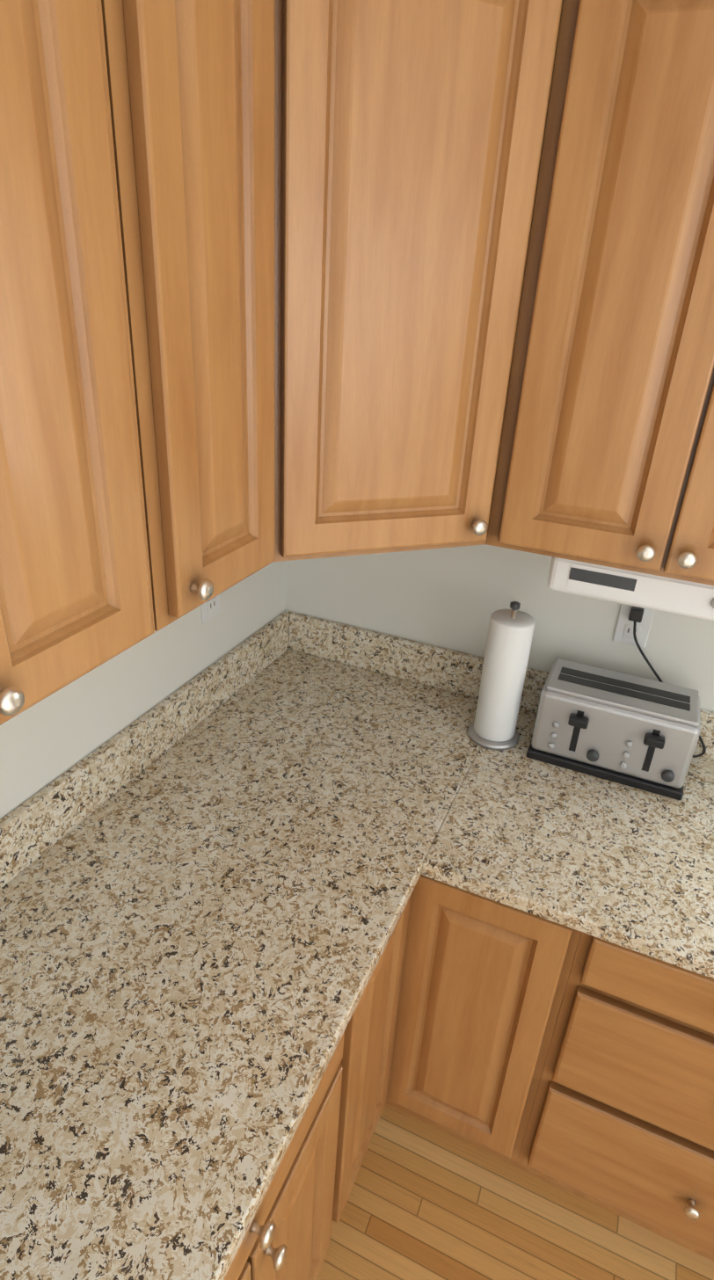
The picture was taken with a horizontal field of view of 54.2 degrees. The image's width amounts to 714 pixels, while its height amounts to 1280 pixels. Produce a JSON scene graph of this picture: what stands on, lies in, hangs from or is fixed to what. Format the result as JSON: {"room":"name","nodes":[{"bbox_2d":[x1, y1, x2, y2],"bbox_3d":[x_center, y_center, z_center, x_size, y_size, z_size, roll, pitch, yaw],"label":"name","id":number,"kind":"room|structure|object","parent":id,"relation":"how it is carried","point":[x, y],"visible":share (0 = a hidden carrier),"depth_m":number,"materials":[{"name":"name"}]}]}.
{"room":"kitchen","nodes":[
{"label":"kitchen","id":0,"kind":"room"},
{"bbox_2d":[0,560,285,819],"bbox_3d":[-1.549,0.962,-0.764,0.120,2.525,6.720,14,28,20],"label":"wall","id":1,"kind":"structure","parent":0,"point":[45,742],"depth_m":1.40,"materials":[{"name":"paint"}]},
{"bbox_2d":[0,0,182,725],"bbox_3d":[-0.502,-0.332,0.541,0.328,0.915,0.608,14,28,20],"label":"upper cabinet","id":2,"kind":"object","parent":1,"relation":"attached to","point":[90,532],"depth_m":0.70,"materials":[{"name":"brown wood"}]},
{"bbox_2d":[200,594,220,623],"bbox_3d":[-0.338,-0.103,1.616,0.008,0.116,0.072,14,28,20],"label":"electrical outlet","id":3,"kind":"object","parent":1,"relation":"attached to","point":[210,608],"visible":0.4,"depth_m":1.62,"materials":[{"name":"white plastic"}]},
{"bbox_2d":[144,0,288,615],"bbox_3d":[-0.317,-0.513,0.924,0.328,0.915,0.316,14,28,20],"label":"upper cabinet","id":4,"kind":"object","parent":1,"relation":"attached to","point":[218,69],"depth_m":0.89,"materials":[{"name":"brown wood"}]},
{"bbox_2d":[284,0,569,560],"bbox_3d":[0.082,-0.594,1.058,0.296,0.952,0.296,14,28,20],"label":"upper cabinet","id":5,"kind":"object","parent":1,"relation":"attached to","point":[290,280],"depth_m":1.06,"materials":[{"name":"brown wood"}]},
{"bbox_2d":[285,544,713,712],"bbox_3d":[2.666,0.375,0.899,6.200,2.525,0.120,14,28,20],"label":"wall","id":6,"kind":"structure","parent":0,"point":[454,598],"depth_m":1.74,"materials":[{"name":"paint"}]},
{"bbox_2d":[492,0,713,585],"bbox_3d":[0.624,-0.579,1.164,0.638,0.915,0.328,14,28,20],"label":"upper cabinet","id":7,"kind":"object","parent":6,"relation":"attached to","point":[608,461],"depth_m":1.10,"materials":[{"name":"brown wood"}]},
{"bbox_2d":[547,556,713,621],"bbox_3d":[0.652,-0.126,1.378,0.500,0.078,0.273,14,28,20],"label":"under-cabinet radio","id":8,"kind":"object","parent":7,"relation":"attached to","point":[680,597],"visible":0.58,"depth_m":1.30,"materials":[{"name":"white plastic"}]},
{"bbox_2d":[612,603,654,647],"bbox_3d":[0.639,-0.042,1.608,0.072,0.116,0.008,14,28,20],"label":"electrical outlet","id":9,"kind":"object","parent":6,"relation":"attached to","point":[623,632],"visible":0.56,"depth_m":1.61,"materials":[{"name":"white plastic"}]},
{"bbox_2d":[628,606,705,757],"bbox_3d":[0.718,0.102,1.612,0.234,0.332,0.033,14,28,20],"label":"power cord","id":10,"kind":"object","parent":9,"relation":"attached to","point":[636,614],"visible":0.83,"depth_m":1.59,"materials":[{"name":"black plastic"}]},
{"bbox_2d":[316,1103,713,1279],"bbox_3d":[0.265,2.605,-0.938,8.590,0.060,6.840,14,28,20],"label":"floor","id":11,"kind":"structure","parent":0,"point":[425,1201],"depth_m":1.56,"materials":[{"name":"brown wood"}]},
{"bbox_2d":[223,984,367,1279],"bbox_3d":[-0.437,0.990,1.145,0.627,0.882,0.606,14,28,20],"label":"base cabinet","id":12,"kind":"object","parent":11,"relation":"on","point":[287,1237],"depth_m":1.12,"materials":[{"name":"brown wood"}]},
{"bbox_2d":[0,712,443,1279],"bbox_3d":[-0.350,0.481,1.017,0.650,0.147,0.869,14,28,20],"label":"countertop","id":13,"kind":"structure","parent":12,"relation":"on","point":[209,876],"depth_m":1.06,"materials":[{"name":"stone"}]},
{"bbox_2d":[346,876,420,1201],"bbox_3d":[-0.256,0.812,1.519,0.627,0.882,0.299,14,28,20],"label":"base cabinet","id":14,"kind":"object","parent":11,"relation":"on","point":[385,992],"depth_m":1.42,"materials":[{"name":"brown wood"}]},
{"bbox_2d":[392,873,574,1163],"bbox_3d":[0.349,0.737,1.740,0.336,0.882,0.627,14,28,20],"label":"base cabinet","id":15,"kind":"object","parent":11,"relation":"on","point":[483,978],"depth_m":1.43,"materials":[{"name":"brown wood"}]},
{"bbox_2d":[511,930,713,1261],"bbox_3d":[0.802,0.848,1.572,0.654,0.882,0.627,14,28,20],"label":"base cabinet","id":16,"kind":"object","parent":11,"relation":"on","point":[577,1062],"depth_m":1.35,"materials":[{"name":"brown wood"}]},
{"bbox_2d":[147,610,713,979],"bbox_3d":[1.368,0.614,1.170,3.749,0.341,0.661,14,28,20],"label":"countertop","id":17,"kind":"structure","parent":16,"relation":"on","point":[625,866],"depth_m":1.53,"materials":[{"name":"stone"}]},
{"bbox_2d":[467,601,535,750],"bbox_3d":[0.338,0.073,1.608,0.124,0.352,0.124,14,28,20],"label":"paper towel holder","id":18,"kind":"object","parent":17,"relation":"on","point":[492,726],"visible":1,"depth_m":1.57,"materials":[{"name":"white paper"}]},
{"bbox_2d":[526,658,700,799],"bbox_3d":[0.579,0.194,1.576,0.335,0.190,0.195,14,28,20],"label":"toaster","id":19,"kind":"object","parent":17,"relation":"on","point":[634,731],"visible":1,"depth_m":1.52,"materials":[{"name":"silver metal"}]}
]}

